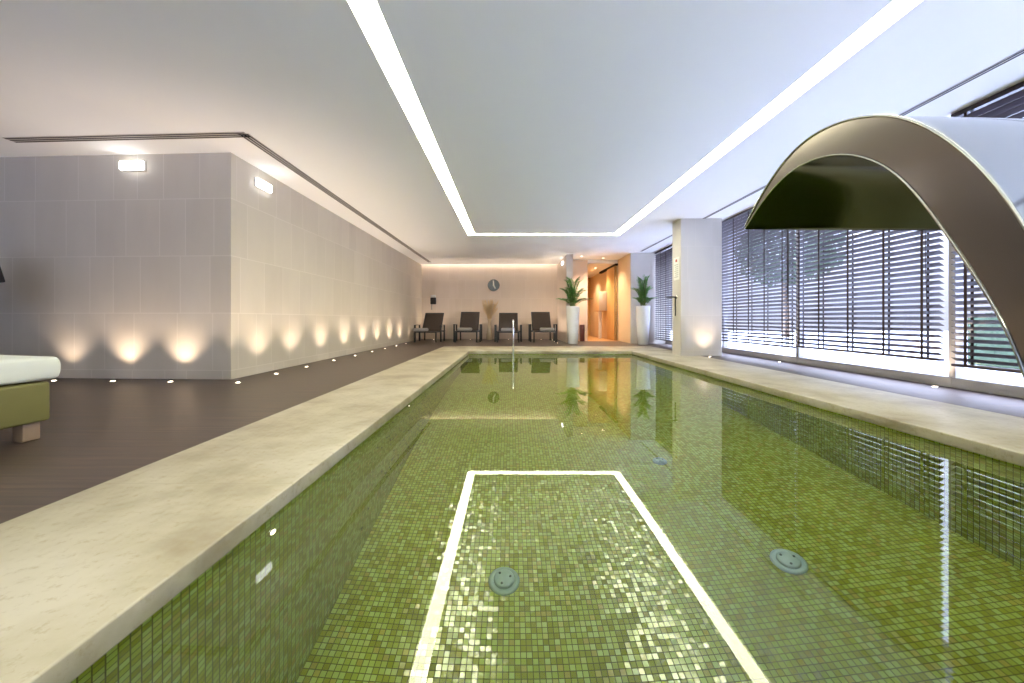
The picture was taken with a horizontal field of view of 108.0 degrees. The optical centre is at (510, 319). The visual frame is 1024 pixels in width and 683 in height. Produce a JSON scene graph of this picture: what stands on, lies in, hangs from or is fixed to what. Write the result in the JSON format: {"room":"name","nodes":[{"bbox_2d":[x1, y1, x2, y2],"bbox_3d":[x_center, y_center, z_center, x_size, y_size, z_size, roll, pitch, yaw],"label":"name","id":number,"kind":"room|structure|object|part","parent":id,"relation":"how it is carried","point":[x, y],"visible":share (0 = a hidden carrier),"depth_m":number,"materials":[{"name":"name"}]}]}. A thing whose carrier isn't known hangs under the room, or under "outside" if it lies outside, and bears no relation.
{"room":"spa","nodes":[
{"label":"spa","id":0,"kind":"room"},
{"bbox_2d":[0,152,421,378],"bbox_3d":[-6.400,-0.705,10.050,5.600,2.990,10.300,0,0,0],"label":"wall","id":1,"kind":"structure","parent":0,"point":[180,267],"depth_m":5.01,"materials":[{"name":"tile"}]},
{"bbox_2d":[119,160,145,170],"bbox_3d":[-5.021,-2.040,4.931,0.335,0.135,0.055,0,0,3],"label":"lamp","id":2,"kind":"object","parent":1,"relation":"attached to","point":[136,165],"visible":1,"depth_m":4.91,"materials":[{"name":"white paint"}]},
{"bbox_2d":[254,177,271,193],"bbox_3d":[-3.656,-1.980,5.500,0.055,0.135,0.335,0,0,1],"label":"lamp","id":3,"kind":"object","parent":1,"relation":"attached to","point":[258,183],"visible":1,"depth_m":5.46,"materials":[{"name":"white paint"}]},
{"bbox_2d":[421,264,557,338],"bbox_3d":[-0.700,-0.835,15.100,6.200,3.250,0.200,0,0,0],"label":"wall","id":4,"kind":"structure","parent":0,"point":[524,289],"depth_m":15.00,"materials":[{"name":"paint"}]},
{"bbox_2d":[430,295,435,309],"bbox_3d":[-3.120,-0.689,14.940,0.220,0.602,0.120,0,0,0],"label":"wall dispenser","id":5,"kind":"object","parent":4,"relation":"attached to","point":[433,297],"visible":1,"depth_m":14.88,"materials":[{"name":"black plastic"}]},
{"bbox_2d":[488,279,499,290],"bbox_3d":[-0.700,-1.380,14.980,0.480,0.480,0.040,0,0,0],"label":"wall clock","id":6,"kind":"object","parent":4,"relation":"attached to","point":[493,285],"visible":1,"depth_m":14.98,"materials":[{"name":"metal"}]},
{"bbox_2d":[0,0,1023,263],"bbox_3d":[-2.075,-2.350,5.600,14.650,0.300,26.000,0,0,0],"label":"ceiling","id":7,"kind":"structure","parent":0,"point":[553,124],"depth_m":3.59,"materials":[{"name":"paint"}]},
{"bbox_2d":[2,132,429,261],"bbox_3d":[-4.604,-2.196,9.328,3.098,0.006,9.945,0,0,0],"label":"ceiling vent","id":8,"kind":"object","parent":7,"relation":"in","point":[248,137],"visible":1,"depth_m":4.54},
{"bbox_2d":[350,0,915,233],"bbox_3d":[0.855,-2.245,3.620,3.970,0.020,12.240,0,0,0],"label":"recessed light","id":9,"kind":"object","parent":7,"relation":"in","point":[368,12],"visible":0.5,"depth_m":3.54,"materials":[{"name":"white"}]},
{"bbox_2d":[655,245,671,341],"bbox_3d":[4.739,-0.772,11.335,0.094,2.845,1.770,0,0,0],"label":"blind","id":10,"kind":"object","parent":7,"relation":"hanging from","point":[668,252],"visible":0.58,"depth_m":11.55,"materials":[{"name":"brown wood"}]},
{"bbox_2d":[702,185,765,218],"bbox_3d":[4.191,-2.196,7.084,0.075,0.006,1.990,0,0,0],"label":"ceiling vent","id":11,"kind":"object","parent":7,"relation":"in","point":[763,187],"depth_m":6.92,"materials":[{"name":"white metal"}]},
{"bbox_2d":[722,207,796,347],"bbox_3d":[4.739,-0.858,7.330,0.094,2.675,2.240,0,0,0],"label":"blind","id":12,"kind":"object","parent":7,"relation":"hanging from","point":[736,220],"visible":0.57,"depth_m":7.17,"materials":[{"name":"brown wood"}]},
{"bbox_3d":[4.750,0.465,7.330,0.068,0.030,2.240,0,0,0],"label":"rail","id":13,"kind":"part","parent":12,"relation":"part of","materials":[{"name":"brown wood"}]},
{"bbox_2d":[796,230,944,360],"bbox_3d":[4.739,-0.868,5.135,0.094,2.655,2.070,0,0,0],"label":"blind","id":14,"kind":"object","parent":7,"relation":"hanging from","point":[883,234],"visible":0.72,"depth_m":4.90,"materials":[{"name":"brown wood"}]},
{"bbox_3d":[4.750,0.445,5.135,0.068,0.030,2.070,0,0,0],"label":"rail","id":15,"kind":"part","parent":14,"relation":"part of","materials":[{"name":"brown wood"}]},
{"bbox_3d":[4.697,-1.102,4.195,0.010,2.086,0.056,0,0,0],"label":"cord","id":16,"kind":"part","parent":14,"relation":"part of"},
{"bbox_2d":[897,49,1023,115],"bbox_3d":[4.192,-2.196,3.511,0.076,0.006,0.978,0,0,0],"label":"ceiling vent","id":17,"kind":"object","parent":7,"relation":"in","point":[992,67],"depth_m":3.43,"materials":[{"name":"white metal"}]},
{"bbox_2d":[951,251,1021,373],"bbox_3d":[4.739,-0.111,3.691,0.094,1.216,0.543,0,0,0],"label":"blind","id":18,"kind":"object","parent":7,"relation":"hanging from","point":[971,283],"depth_m":3.83,"materials":[{"name":"brown wood"}]},
{"bbox_3d":[4.750,0.485,2.925,0.068,0.030,2.130,0,0,0],"label":"rail","id":19,"kind":"part","parent":18,"relation":"part of","materials":[{"name":"brown wood"}]},
{"bbox_2d":[951,81,1023,117],"bbox_3d":[4.739,-2.019,3.684,0.094,0.331,0.557,0,0,0],"label":"blind","id":20,"kind":"object","parent":7,"relation":"hanging from","point":[991,106],"depth_m":3.60,"materials":[{"name":"brown wood"}]},
{"bbox_2d":[0,335,1023,523],"bbox_3d":[-2.075,0.840,6.000,14.650,0.100,26.400,0,0,0],"label":"floor","id":21,"kind":"structure","parent":0,"point":[97,431],"depth_m":3.40,"materials":[{"name":"brown tile"}]},
{"bbox_2d":[0,267,4,282],"bbox_3d":[-6.470,0.005,4.275,0.600,1.571,0.750,0,0,0],"label":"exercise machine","id":22,"kind":"object","parent":21,"relation":"on","point":[2,279],"visible":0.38,"depth_m":4.50,"materials":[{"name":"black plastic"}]},
{"bbox_2d":[0,355,60,442],"bbox_3d":[-3.620,0.485,1.550,1.060,0.610,2.030,0,0,0],"label":"daybed","id":23,"kind":"object","parent":21,"relation":"on","point":[24,403],"visible":1,"depth_m":2.38,"materials":[{"name":"green fabric"}]},
{"bbox_3d":[-3.165,0.731,2.430,0.070,0.118,0.090,0,0,0],"label":"leg","id":24,"kind":"part","parent":23,"relation":"part of","materials":[{"name":"brown wood"}]},
{"bbox_2d":[0,355,60,385],"bbox_3d":[-3.620,0.292,1.550,1.060,0.225,2.030,0,0,0],"label":"cushion","id":25,"kind":"object","parent":23,"relation":"on","point":[15,370],"depth_m":2.39,"materials":[{"name":"white fabric"}]},
{"bbox_2d":[414,313,444,341],"bbox_3d":[-2.930,0.268,13.540,0.980,1.044,1.520,0,0,2],"label":"lounge chair","id":26,"kind":"object","parent":21,"relation":"on","point":[433,322],"visible":0.96,"depth_m":13.87,"materials":[{"name":"brown wicker"}]},
{"bbox_2d":[413,328,427,330],"bbox_3d":[-3.150,0.354,13.000,0.500,0.115,0.240,0,0,0],"label":"folded towel","id":27,"kind":"object","parent":26,"relation":"on","point":[414,329],"visible":0.98,"depth_m":12.88,"materials":[{"name":"white fabric"}]},
{"bbox_3d":[-2.918,0.082,13.963,0.671,0.652,0.493,0,0,2],"label":"backrest","id":28,"kind":"part","parent":26,"relation":"part of","materials":[{"name":"brown wicker"}]},
{"bbox_3d":[-2.918,0.088,13.963,0.712,0.683,0.524,0,0,2],"label":"frame","id":29,"kind":"part","parent":26,"relation":"part of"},
{"bbox_3d":[-2.503,0.488,13.452,0.120,0.603,0.670,0,0,2],"label":"armrest","id":30,"kind":"part","parent":26,"relation":"part of","materials":[{"name":"black metal"}]},
{"bbox_2d":[453,312,481,341],"bbox_3d":[-1.550,0.249,13.540,0.980,1.082,1.520,0,0,0],"label":"lounge chair","id":31,"kind":"object","parent":21,"relation":"on","point":[468,319],"visible":0.88,"depth_m":13.88,"materials":[{"name":"brown wicker"}]},
{"bbox_3d":[-1.980,0.477,13.465,0.120,0.625,0.670,0,0,0],"label":"armrest","id":32,"kind":"part","parent":31,"relation":"part of","materials":[{"name":"black metal"}]},
{"bbox_2d":[457,328,471,330],"bbox_3d":[-1.610,0.341,13.000,0.500,0.115,0.240,0,0,0],"label":"folded towel","id":33,"kind":"object","parent":31,"relation":"on","point":[458,329],"visible":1,"depth_m":12.89,"materials":[{"name":"white fabric"}]},
{"bbox_3d":[-1.550,0.057,13.963,0.671,0.675,0.493,0,0,0],"label":"backrest","id":34,"kind":"part","parent":31,"relation":"part of","materials":[{"name":"black wicker"}]},
{"bbox_3d":[-1.550,0.062,13.963,0.712,0.708,0.524,0,0,0],"label":"frame","id":35,"kind":"part","parent":31,"relation":"part of","materials":[{"name":"brown wicker"}]},
{"bbox_3d":[-1.120,0.477,13.465,0.120,0.625,0.670,0,0,0],"label":"armrest","id":36,"kind":"part","parent":31,"relation":"part of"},
{"bbox_2d":[482,300,498,339],"bbox_3d":[-0.805,-0.014,14.348,0.680,1.608,0.404,0,0,0],"label":"floor vase","id":37,"kind":"object","parent":21,"relation":"on","point":[488,309],"visible":1,"depth_m":14.29,"materials":[{"name":"wicker"}]},
{"bbox_2d":[494,313,521,341],"bbox_3d":[-0.100,0.268,13.540,0.980,1.044,1.520,0,0,0],"label":"lounge chair","id":38,"kind":"object","parent":21,"relation":"on","point":[505,319],"visible":0.95,"depth_m":13.89,"materials":[{"name":"black wicker"}]},
{"bbox_3d":[-0.530,0.488,13.465,0.120,0.603,0.670,0,0,0],"label":"armrest","id":39,"kind":"part","parent":38,"relation":"part of","materials":[{"name":"black metal"}]},
{"bbox_2d":[501,328,514,330],"bbox_3d":[-0.100,0.354,13.000,0.500,0.115,0.240,0,0,0],"label":"folded towel","id":40,"kind":"object","parent":38,"relation":"on","point":[502,329],"visible":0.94,"depth_m":12.88,"materials":[{"name":"white fabric"}]},
{"bbox_3d":[-0.100,0.082,13.963,0.671,0.652,0.493,0,0,0],"label":"backrest","id":41,"kind":"part","parent":38,"relation":"part of","materials":[{"name":"brown wicker"}]},
{"bbox_3d":[-0.100,0.088,13.963,0.712,0.683,0.524,0,0,0],"label":"frame","id":42,"kind":"part","parent":38,"relation":"part of","materials":[{"name":"black wicker"}]},
{"bbox_3d":[0.330,0.488,13.465,0.120,0.603,0.670,0,0,0],"label":"armrest","id":43,"kind":"part","parent":38,"relation":"part of","materials":[{"name":"black metal"}]},
{"bbox_2d":[0,346,1023,682],"bbox_3d":[1.070,0.830,5.250,6.100,0.080,11.500,0,0,0],"label":"pool coping","id":44,"kind":"object","parent":21,"relation":"on","point":[80,572],"visible":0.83,"depth_m":1.66,"materials":[{"name":"stone"}]},
{"bbox_2d":[511,319,514,354],"bbox_3d":[0.055,0.994,9.464,0.100,1.992,0.572,0,0,0],"label":"pool handrail","id":45,"kind":"object","parent":44,"relation":"attached to","point":[512,349],"visible":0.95,"depth_m":9.19,"materials":[{"name":"silver metal"}]},
{"bbox_3d":[0.055,0.994,9.450,0.043,1.992,0.544,0,0,0],"label":"rail","id":46,"kind":"part","parent":45,"relation":"part of","materials":[{"name":"silver metal"}]},
{"bbox_2d":[744,114,1023,378],"bbox_3d":[1.940,-0.001,1.317,1.400,1.585,1.513,0,0,0],"label":"cascade","id":47,"kind":"object","parent":44,"relation":"on","point":[962,178],"visible":1,"depth_m":1.20,"materials":[{"name":"silver metal"}]},
{"bbox_2d":[528,312,556,341],"bbox_3d":[1.140,0.249,13.540,0.980,1.082,1.520,0,0,-2],"label":"lounge chair","id":48,"kind":"object","parent":21,"relation":"on","point":[539,319],"visible":0.93,"depth_m":13.88,"materials":[{"name":"brown wicker"}]},
{"bbox_3d":[0.713,0.477,13.452,0.120,0.625,0.670,0,0,-2],"label":"armrest","id":49,"kind":"part","parent":48,"relation":"part of","materials":[{"name":"black metal"}]},
{"bbox_3d":[1.128,0.057,13.963,0.671,0.675,0.493,0,0,-2],"label":"backrest","id":50,"kind":"part","parent":48,"relation":"part of","materials":[{"name":"brown wicker"}]},
{"bbox_3d":[1.128,0.062,13.963,0.712,0.708,0.524,0,0,-2],"label":"frame","id":51,"kind":"part","parent":48,"relation":"part of","materials":[{"name":"black wicker"}]},
{"bbox_3d":[1.140,0.425,13.540,0.780,0.050,1.520,0,0,-2],"label":"seat frame","id":52,"kind":"part","parent":48,"relation":"part of","materials":[{"name":"black metal"}]},
{"bbox_2d":[540,328,553,330],"bbox_3d":[1.260,0.341,13.000,0.500,0.115,0.240,0,0,0],"label":"folded towel","id":53,"kind":"object","parent":48,"relation":"on","point":[541,329],"visible":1,"depth_m":12.89,"materials":[{"name":"white fabric"}]},
{"bbox_3d":[1.572,0.477,13.478,0.120,0.625,0.670,0,0,-2],"label":"armrest","id":54,"kind":"part","parent":48,"relation":"part of","materials":[{"name":"black metal"}]},
{"bbox_2d":[555,277,592,343],"bbox_3d":[2.075,-0.318,12.240,1.316,2.216,0.619,0,0,0],"label":"potted palm","id":55,"kind":"object","parent":21,"relation":"on","point":[572,311],"visible":1,"depth_m":12.09,"materials":[{"name":"plant"}]},
{"bbox_2d":[579,325,584,340],"bbox_3d":[2.600,0.490,13.620,0.160,0.600,0.180,0,0,0],"label":"waste bin","id":56,"kind":"object","parent":21,"relation":"on","point":[581,327],"visible":0.98,"depth_m":13.53,"materials":[{"name":"brown wood"}]},
{"bbox_2d":[593,292,606,337],"bbox_3d":[3.720,-0.170,15.544,0.340,1.920,1.012,0,0,0],"label":"floor lamp","id":57,"kind":"object","parent":21,"relation":"on","point":[599,298],"visible":0.95,"depth_m":15.27,"materials":[{"name":"beige fabric"}]},
{"bbox_3d":[3.720,0.225,15.550,0.120,1.130,0.120,0,0,0],"label":"post","id":58,"kind":"part","parent":57,"relation":"part of","materials":[{"name":"white paint"}]},
{"bbox_3d":[3.720,-0.735,15.044,0.310,0.750,0.012,0,0,0],"label":"door","id":59,"kind":"part","parent":57,"relation":"part of","materials":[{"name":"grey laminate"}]},
{"bbox_2d":[632,275,657,344],"bbox_3d":[4.229,-0.332,11.830,0.889,2.244,0.456,0,0,0],"label":"potted palm","id":60,"kind":"object","parent":21,"relation":"on","point":[642,311],"visible":1,"depth_m":11.71,"materials":[{"name":"plant"}]},
{"bbox_2d":[723,220,796,363],"bbox_3d":[5.160,-0.705,7.805,0.120,2.989,2.330,0,0,0],"label":"window","id":61,"kind":"structure","parent":21,"relation":"on","point":[765,355],"depth_m":7.78,"materials":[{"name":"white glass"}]},
{"bbox_2d":[797,231,951,387],"bbox_3d":[5.160,-0.705,5.475,0.120,2.989,2.330,0,0,0],"label":"window","id":62,"kind":"structure","parent":21,"relation":"on","point":[920,377],"depth_m":4.92,"materials":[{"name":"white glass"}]},
{"bbox_2d":[952,108,1023,398],"bbox_3d":[5.160,-0.705,3.145,0.120,2.989,2.330,0,0,0],"label":"window","id":63,"kind":"structure","parent":21,"relation":"on","point":[958,380],"depth_m":4.25,"materials":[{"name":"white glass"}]},
{"bbox_2d":[557,254,572,342],"bbox_3d":[1.980,-0.705,13.775,0.220,2.990,2.450,0,0,0],"label":"wall partition","id":64,"kind":"structure","parent":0,"point":[564,271],"depth_m":13.25,"materials":[{"name":"paint"}]},
{"bbox_2d":[566,306,579,343],"bbox_3d":[2.030,0.180,12.200,0.456,1.220,0.456,0,0,0],"label":"planter","id":65,"kind":"object","parent":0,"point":[572,312],"depth_m":12.03,"materials":[{"name":"ceramic"}]},
{"bbox_2d":[573,260,587,340],"bbox_3d":[2.425,-0.705,13.850,0.810,2.990,0.200,0,0,0],"label":"wall","id":66,"kind":"structure","parent":0,"point":[580,267],"depth_m":13.75,"materials":[{"name":"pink paint"}]},
{"bbox_2d":[588,278,589,334],"bbox_3d":[3.465,-0.705,18.550,1.470,2.990,0.100,0,0,0],"label":"wall","id":67,"kind":"structure","parent":0,"point":[588,278],"depth_m":18.50,"materials":[{"name":"brown wood"}]},
{"bbox_2d":[590,254,629,342],"bbox_3d":[4.050,-0.705,15.425,0.200,2.990,6.150,0,0,0],"label":"wall","id":68,"kind":"structure","parent":0,"point":[598,283],"depth_m":13.54,"materials":[{"name":"brown wood"}]},
{"bbox_2d":[588,260,617,277],"bbox_3d":[3.390,-2.135,16.125,1.120,0.130,4.750,0,0,0],"label":"ceiling","id":69,"kind":"structure","parent":68,"relation":"attached to","point":[594,266],"depth_m":14.26,"materials":[{"name":"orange paint"}]},
{"bbox_2d":[599,263,617,340],"bbox_3d":[3.895,-0.645,14.990,0.110,2.850,2.520,0,0,0],"label":"door","id":70,"kind":"structure","parent":68,"relation":"in","point":[612,270],"depth_m":14.21,"materials":[{"name":"brown wood"}]},
{"bbox_3d":[3.885,-0.605,14.370,0.050,2.770,1.200,0,0,0],"label":"panel","id":71,"kind":"part","parent":70,"relation":"part of","materials":[{"name":"brown wood"}]},
{"bbox_2d":[636,306,650,344],"bbox_3d":[4.200,0.180,11.830,0.456,1.220,0.456,0,0,0],"label":"planter","id":72,"kind":"object","parent":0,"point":[642,312],"depth_m":11.67,"materials":[{"name":"ceramic"}]},
{"bbox_2d":[630,253,665,342],"bbox_3d":[4.600,-0.705,12.300,1.300,2.990,0.100,0,0,0],"label":"wall","id":73,"kind":"structure","parent":0,"point":[641,264],"depth_m":12.25,"materials":[{"name":"paint"}]},
{"bbox_2d":[666,232,722,351],"bbox_3d":[5.160,-0.705,10.610,0.120,2.989,3.280,0,0,0],"label":"window","id":74,"kind":"structure","parent":73,"relation":"in","point":[667,342],"depth_m":12.21,"materials":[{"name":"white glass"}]},
{"bbox_2d":[672,218,721,355],"bbox_3d":[4.145,-0.705,8.315,0.890,2.990,0.430,0,0,0],"label":"wall column","id":75,"kind":"structure","parent":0,"point":[697,242],"depth_m":8.10,"materials":[{"name":"white paint"}]},
{"bbox_2d":[666,295,677,315],"bbox_3d":[3.580,-0.310,8.300,0.240,0.460,0.080,0,0,0],"label":"wall bracket","id":76,"kind":"object","parent":75,"relation":"attached to","point":[676,296],"visible":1,"depth_m":8.29,"materials":[{"name":"silver metal"}]},
{"bbox_2d":[674,257,678,280],"bbox_3d":[3.692,-1.130,8.300,0.013,0.500,0.260,0,0,0],"label":"notice sheet","id":77,"kind":"object","parent":75,"relation":"attached to","point":[676,260],"visible":1,"depth_m":8.29,"materials":[{"name":"paper"}]},
{"bbox_2d":[639,356,1022,466],"bbox_3d":[0.985,1.725,5.055,4.440,1.710,8.920,0,0,0],"label":"basin","id":78,"kind":"object","parent":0,"point":[639,356],"visible":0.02,"depth_m":3.03,"materials":[{"name":"tile"}]},
{"bbox_2d":[71,354,1023,682],"bbox_3d":[0.985,0.880,5.055,4.140,0.001,8.620,0,0,0],"label":"pool water","id":79,"kind":"object","parent":78,"relation":"in","point":[523,518],"visible":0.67,"depth_m":1.39,"materials":[{"name":"green liquid"}]},
{"label":"outside","id":80,"kind":"structure","parent":0,"visible":0},
{"bbox_2d":[670,331,1023,384],"bbox_3d":[17.625,0.860,7.000,24.750,0.100,38.000,0,0,0],"label":"terrace","id":81,"kind":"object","parent":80,"point":[918,365],"visible":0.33,"depth_m":8.86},
{"bbox_2d":[734,229,846,336],"bbox_3d":[12.575,-2.041,17.041,3.897,5.884,4.853,0,0,0],"label":"tree","id":82,"kind":"object","parent":81,"relation":"on","point":[754,229],"visible":0.12,"depth_m":16.35,"materials":[{"name":"green plant"}]},
{"bbox_3d":[12.575,-3.211,17.041,3.897,3.543,4.853,0,0,0],"label":"crown","id":83,"kind":"part","parent":82,"relation":"part of","materials":[{"name":"green plant"}]},
{"bbox_2d":[968,312,1019,369],"bbox_3d":[8.344,0.300,5.746,0.793,1.086,1.766,0,0,0],"label":"hedge","id":84,"kind":"object","parent":81,"relation":"on","point":[984,318],"visible":0.24,"depth_m":6.27,"materials":[{"name":"green plant"}]}
]}

